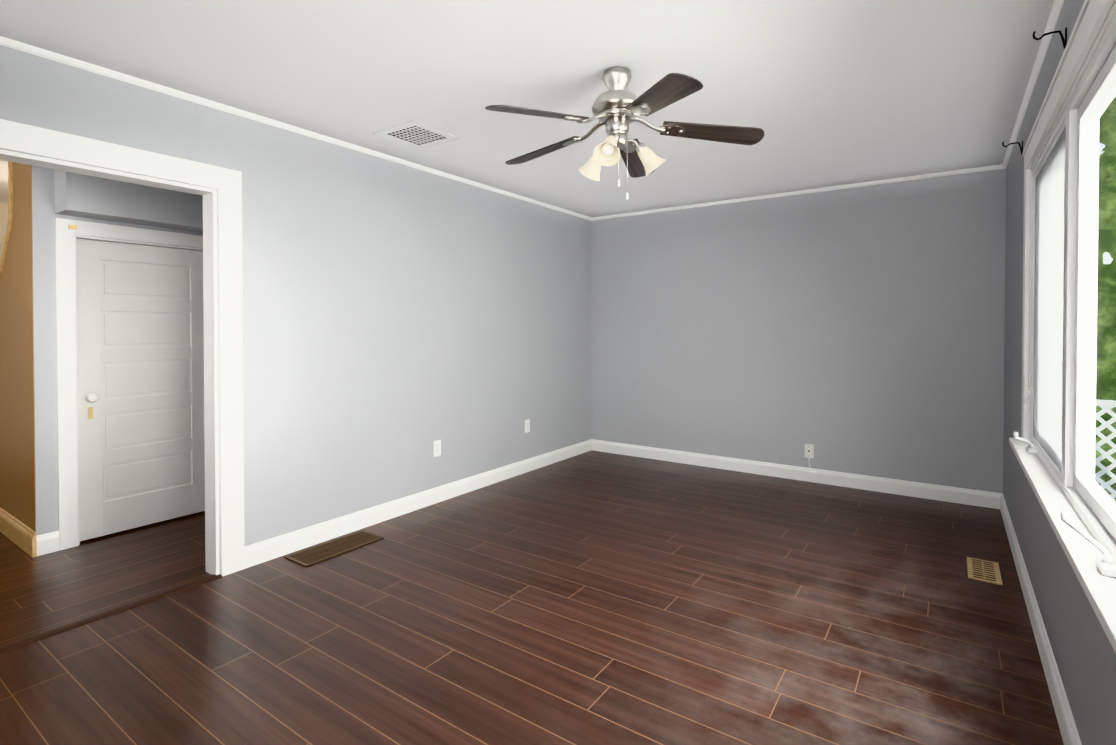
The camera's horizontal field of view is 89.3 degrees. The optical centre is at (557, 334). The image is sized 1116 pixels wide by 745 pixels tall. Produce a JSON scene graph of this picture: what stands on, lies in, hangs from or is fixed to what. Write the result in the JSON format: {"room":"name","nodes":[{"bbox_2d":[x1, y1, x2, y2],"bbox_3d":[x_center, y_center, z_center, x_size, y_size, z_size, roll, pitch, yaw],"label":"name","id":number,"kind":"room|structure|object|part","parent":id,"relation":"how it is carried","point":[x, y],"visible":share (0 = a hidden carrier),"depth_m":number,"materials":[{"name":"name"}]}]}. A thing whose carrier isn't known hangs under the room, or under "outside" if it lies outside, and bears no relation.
{"room":"empty living room","nodes":[
{"label":"empty living room","id":0,"kind":"room"},
{"bbox_2d":[0,203,8,255],"bbox_3d":[-5.675,0.012,4.535,0.120,2.440,5.480,1,1,35],"label":"wall","id":1,"kind":"structure","parent":0,"point":[4,212],"depth_m":5.21,"materials":[{"name":"beige paint"}]},
{"bbox_2d":[0,162,35,531],"bbox_3d":[-3.822,0.021,3.856,2.197,2.440,0.120,1,1,35],"label":"wall","id":2,"kind":"structure","parent":0,"point":[17,457],"depth_m":3.35,"materials":[{"name":"paint"}]},
{"bbox_2d":[0,161,12,278],"bbox_3d":[-3.986,0.029,3.963,1.823,2.459,0.132,1,1,35],"label":"trim","id":3,"kind":"structure","parent":2,"relation":"attached to","point":[10,207],"depth_m":3.40,"materials":[{"name":"brown wood"}]},
{"bbox_2d":[0,507,36,557],"bbox_3d":[-4.128,1.171,3.999,2.888,0.135,0.018,1,1,35],"label":"baseboard","id":4,"kind":"structure","parent":2,"relation":"attached to","point":[20,534],"depth_m":3.33,"materials":[{"name":"brown wood"}]},
{"bbox_2d":[36,531,59,555],"bbox_3d":[-2.917,1.192,3.229,0.016,0.113,0.100,1,1,35],"label":"baseboard","id":5,"kind":"structure","parent":2,"relation":"attached to","point":[47,543],"depth_m":3.23,"materials":[{"name":"white paint"}]},
{"bbox_2d":[32,166,73,535],"bbox_3d":[-2.948,0.028,3.290,0.120,2.440,0.182,1,1,35],"label":"wall pier","id":6,"kind":"object","parent":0,"point":[44,215],"visible":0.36,"depth_m":3.22,"materials":[{"name":"grey paint"}]},
{"bbox_2d":[54,169,202,232],"bbox_3d":[-2.219,-0.954,4.045,0.200,0.495,2.080,1,1,35],"label":"bulkhead","id":7,"kind":"object","parent":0,"point":[82,195],"visible":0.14,"depth_m":3.37,"materials":[{"name":"grey paint"}]},
{"bbox_2d":[74,216,202,248],"bbox_3d":[-2.679,-0.894,3.665,0.120,0.605,0.760,1,1,35],"label":"wall","id":8,"kind":"structure","parent":0,"point":[135,225],"depth_m":3.58,"materials":[{"name":"grey paint"}]},
{"bbox_2d":[55,218,202,549],"bbox_3d":[-2.666,0.283,3.671,0.150,1.920,0.930,1,1,35],"label":"door frame","id":9,"kind":"structure","parent":8,"relation":"attached to","point":[66,237],"depth_m":3.30,"materials":[{"name":"white paint"}]},
{"bbox_3d":[-2.834,-0.630,3.298,0.012,0.025,0.035,1,1,35],"label":"door latch trim","id":10,"kind":"part","parent":9,"relation":"part of","materials":[{"name":"gold metal"}]},
{"bbox_2d":[77,239,204,540],"bbox_3d":[-2.656,0.328,3.673,0.038,1.807,0.742,1,1,35],"label":"hall door","id":11,"kind":"structure","parent":8,"relation":"in","point":[140,318],"depth_m":3.62,"materials":[{"name":"white paint"}]},
{"bbox_3d":[-2.630,0.283,3.683,0.008,1.360,0.696,1,1,35],"label":"hall door hardware","id":12,"kind":"part","parent":11,"relation":"part of","materials":[{"name":"gold metal"}]},
{"bbox_2d":[85,393,98,401],"bbox_3d":[-2.795,0.377,3.389,0.067,0.056,0.056,1,1,35],"label":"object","id":13,"kind":"structure","parent":11,"relation":"attached to","point":[91,397],"depth_m":3.37,"materials":[{"name":"white ceramic"}]},
{"bbox_2d":[0,45,590,546],"bbox_3d":[-1.172,0.021,3.865,0.120,2.440,5.160,1,1,35],"label":"wall","id":14,"kind":"structure","parent":0,"point":[398,319],"depth_m":3.66,"materials":[{"name":"grey paint"}]},
{"bbox_2d":[0,119,243,576],"bbox_3d":[-2.225,0.202,2.352,0.160,2.115,1.700,1,1,35],"label":"door frame","id":15,"kind":"structure","parent":14,"relation":"attached to","point":[223,347],"depth_m":2.92,"materials":[{"name":"white paint"}]},
{"bbox_2d":[0,36,591,220],"bbox_3d":[-1.256,-1.182,3.604,0.022,0.028,5.660,1,1,35],"label":"trim","id":16,"kind":"structure","parent":14,"relation":"attached to","point":[42,53],"depth_m":2.95,"materials":[{"name":"white paint"}]},
{"bbox_2d":[244,439,591,568],"bbox_3d":[-0.663,1.176,4.491,0.016,0.113,3.575,1,1,35],"label":"baseboard","id":17,"kind":"structure","parent":14,"relation":"attached to","point":[273,548],"depth_m":3.81,"materials":[{"name":"white paint"}]},
{"bbox_2d":[433,440,440,456],"bbox_3d":[-0.890,0.837,4.167,0.008,0.115,0.070,1,1,35],"label":"electrical outlet","id":18,"kind":"object","parent":14,"relation":"attached to","point":[437,448],"visible":1,"depth_m":4.16,"materials":[{"name":"white plastic"}]},
{"bbox_2d":[525,419,529,432],"bbox_3d":[-0.274,0.816,5.053,0.008,0.115,0.070,1,1,35],"label":"electrical outlet","id":19,"kind":"object","parent":14,"relation":"attached to","point":[527,425],"visible":1,"depth_m":5.05,"materials":[{"name":"white plastic"}]},
{"bbox_2d":[0,0,1053,216],"bbox_3d":[-2.015,-1.230,3.108,7.740,0.080,7.580,1,1,35],"label":"ceiling","id":20,"kind":"structure","parent":0,"point":[824,93],"depth_m":2.56,"materials":[{"name":"paint"}]},
{"bbox_2d":[373,120,459,149],"bbox_3d":[-0.842,-1.189,3.377,0.360,0.008,0.360,1,1,35],"label":"ceiling vent","id":21,"kind":"object","parent":20,"relation":"in","point":[416,134],"visible":0.98,"depth_m":3.37,"materials":[{"name":"metal"}]},
{"bbox_2d":[485,66,763,199],"bbox_3d":[0.234,-0.895,2.579,1.212,0.577,1.249,1,1,35],"label":"ceiling fan","id":22,"kind":"object","parent":20,"relation":"hanging from","point":[618,108],"visible":1,"depth_m":2.50,"materials":[{"name":"brown wood"}]},
{"bbox_3d":[-0.084,-0.904,2.304,0.455,0.006,0.140,-8,17,-34],"label":"blade","id":23,"kind":"part","parent":22,"relation":"part of","materials":[{"name":"brown wood"}]},
{"bbox_3d":[-0.072,-0.910,2.804,0.455,0.006,0.140,-7,8,37],"label":"blade","id":24,"kind":"part","parent":22,"relation":"part of","materials":[{"name":"brown wood"}]},
{"label":"blade","id":25,"kind":"part","parent":22,"relation":"part of","materials":[{"name":"brown wood"}]},
{"bbox_3d":[0.389,-0.902,2.138,0.140,0.006,0.455,12,3,-18],"label":"blade","id":26,"kind":"part","parent":22,"relation":"part of","materials":[{"name":"brown wood"}]},
{"bbox_3d":[0.693,-0.907,2.536,0.455,0.006,0.140,6,-11,1],"label":"blade","id":27,"kind":"part","parent":22,"relation":"part of","materials":[{"name":"brown wood"}]},
{"bbox_2d":[0,450,1063,744],"bbox_3d":[-2.015,1.280,3.140,7.740,0.060,7.580,1,1,35],"label":"floor","id":28,"kind":"structure","parent":0,"point":[596,598],"depth_m":2.42,"materials":[{"name":"laminate"}]},
{"bbox_2d":[0,574,222,653],"bbox_3d":[-2.179,1.255,2.334,0.070,0.010,1.470,1,1,35],"label":"transition strip","id":29,"kind":"object","parent":28,"relation":"on","point":[12,645],"depth_m":2.52,"materials":[{"name":"brown wood"}]},
{"bbox_2d":[284,530,383,566],"bbox_3d":[-1.299,1.244,3.311,0.220,0.008,0.510,1,1,35],"label":"floor vent","id":30,"kind":"object","parent":28,"relation":"in","point":[328,550],"visible":1,"depth_m":3.29,"materials":[{"name":"brown metal"}]},
{"bbox_2d":[967,557,1002,584],"bbox_3d":[2.257,1.248,2.995,0.140,0.006,0.320,1,1,35],"label":"floor vent","id":31,"kind":"object","parent":28,"relation":"in","point":[984,570],"visible":1,"depth_m":2.97,"materials":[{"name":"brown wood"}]},
{"bbox_2d":[591,168,1005,492],"bbox_3d":[1.789,0.006,5.022,3.660,2.440,0.120,1,1,35],"label":"wall","id":32,"kind":"structure","parent":0,"point":[859,330],"depth_m":4.69,"materials":[{"name":"grey paint"}]},
{"bbox_2d":[591,439,1001,508],"bbox_3d":[1.750,1.170,4.981,3.420,0.113,0.016,1,1,35],"label":"baseboard","id":33,"kind":"structure","parent":32,"relation":"attached to","point":[980,498],"depth_m":4.70,"materials":[{"name":"white paint"}]},
{"bbox_2d":[592,164,1004,220],"bbox_3d":[1.748,-1.199,4.948,3.420,0.028,0.022,1,1,35],"label":"trim","id":34,"kind":"structure","parent":32,"relation":"attached to","point":[941,174],"depth_m":4.67,"materials":[{"name":"white paint"}]},
{"bbox_2d":[805,444,813,457],"bbox_3d":[2.105,0.975,4.735,0.070,0.115,0.009,1,1,35],"label":"outlet","id":35,"kind":"object","parent":32,"relation":"attached to","point":[809,450],"visible":1,"depth_m":4.73,"materials":[{"name":"white plastic"}]},
{"bbox_2d":[809,462,816,476],"bbox_3d":[2.119,1.101,4.703,0.067,0.142,0.043,1,1,35],"label":"electrical outlet box","id":36,"kind":"object","parent":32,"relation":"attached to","point":[811,473],"visible":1,"depth_m":4.69,"materials":[{"name":"white plastic"}]},
{"bbox_2d":[1003,0,1115,744],"bbox_3d":[1.592,0.049,1.639,0.120,2.440,5.660,1,1,35],"label":"wall","id":37,"kind":"structure","parent":0,"point":[1084,653],"depth_m":2.19,"materials":[{"name":"grey paint"}]},
{"bbox_2d":[1002,141,1022,153],"bbox_3d":[2.471,-1.014,3.073,0.089,0.089,0.016,1,1,35],"label":"curtain hook","id":38,"kind":"object","parent":37,"relation":"attached to","point":[1021,149],"visible":0.9,"depth_m":3.06,"materials":[{"name":"black metal"}]},
{"bbox_2d":[1003,0,1064,167],"bbox_3d":[1.534,-1.158,1.664,0.022,0.028,5.660,1,1,35],"label":"trim","id":39,"kind":"structure","parent":37,"relation":"attached to","point":[1050,27],"depth_m":2.49,"materials":[{"name":"white paint"}]},
{"bbox_2d":[1000,493,1081,744],"bbox_3d":[1.537,1.212,1.692,0.016,0.113,5.660,1,1,35],"label":"baseboard","id":40,"kind":"structure","parent":37,"relation":"attached to","point":[1066,723],"depth_m":2.15,"materials":[{"name":"white paint"}]},
{"bbox_2d":[1032,27,1066,48],"bbox_3d":[1.672,-1.000,1.923,0.089,0.089,0.016,1,1,35],"label":"curtain hook","id":41,"kind":"object","parent":37,"relation":"attached to","point":[1064,42],"visible":0.81,"depth_m":1.91,"materials":[{"name":"black metal"}]},
{"bbox_2d":[1009,0,1115,652],"bbox_3d":[1.446,-0.122,1.483,0.185,1.555,3.260,1,1,35],"label":"window","id":42,"kind":"structure","parent":37,"relation":"in","point":[1074,488],"depth_m":1.82,"materials":[{"name":"white paint"}]},
{"bbox_2d":[1033,127,1065,472],"bbox_3d":[2.005,-0.125,2.312,0.002,1.222,0.912,1,1,35],"label":"window pane","id":43,"kind":"object","parent":42,"relation":"attached to","point":[1049,303],"visible":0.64,"depth_m":2.11,"materials":[{"name":"white glass"}]},
{"bbox_2d":[1013,388,1115,577],"bbox_3d":[1.445,0.404,1.589,0.108,0.270,2.777,1,1,35],"label":"hardware piece","id":44,"kind":"object","parent":42,"relation":"attached to","point":[1105,563],"visible":0.98,"depth_m":1.33,"materials":[{"name":"white plastic"}]},
{"bbox_3d":[1.459,-0.114,1.474,0.006,1.162,2.852,1,1,35],"label":"glass","id":45,"kind":"part","parent":42,"relation":"part of","materials":[{"name":"clear glass"}]},
{"label":"outside","id":46,"kind":"structure","parent":0,"visible":0},
{"bbox_2d":[1095,464,1115,502],"bbox_3d":[21.502,2.142,-1.738,36.460,0.060,38.000,1,1,35],"label":"ground","id":47,"kind":"structure","parent":46,"point":[1105,476],"depth_m":7.83,"materials":[{"name":"green plant"}]},
{"bbox_2d":[1095,399,1115,498],"bbox_3d":[5.384,1.281,4.603,2.680,1.500,0.090,1,1,35],"label":"lattice fence","id":48,"kind":"object","parent":47,"relation":"on","point":[1107,409],"depth_m":4.97,"materials":[{"name":"white wood"}]},
{"bbox_2d":[1095,96,1115,464],"bbox_3d":[7.088,-5.292,-1.525,12.480,14.800,18.050,1,1,35],"label":"trees","id":49,"kind":"object","parent":47,"relation":"on","point":[1104,326],"depth_m":8.59,"materials":[{"name":"green plant"}]}
]}

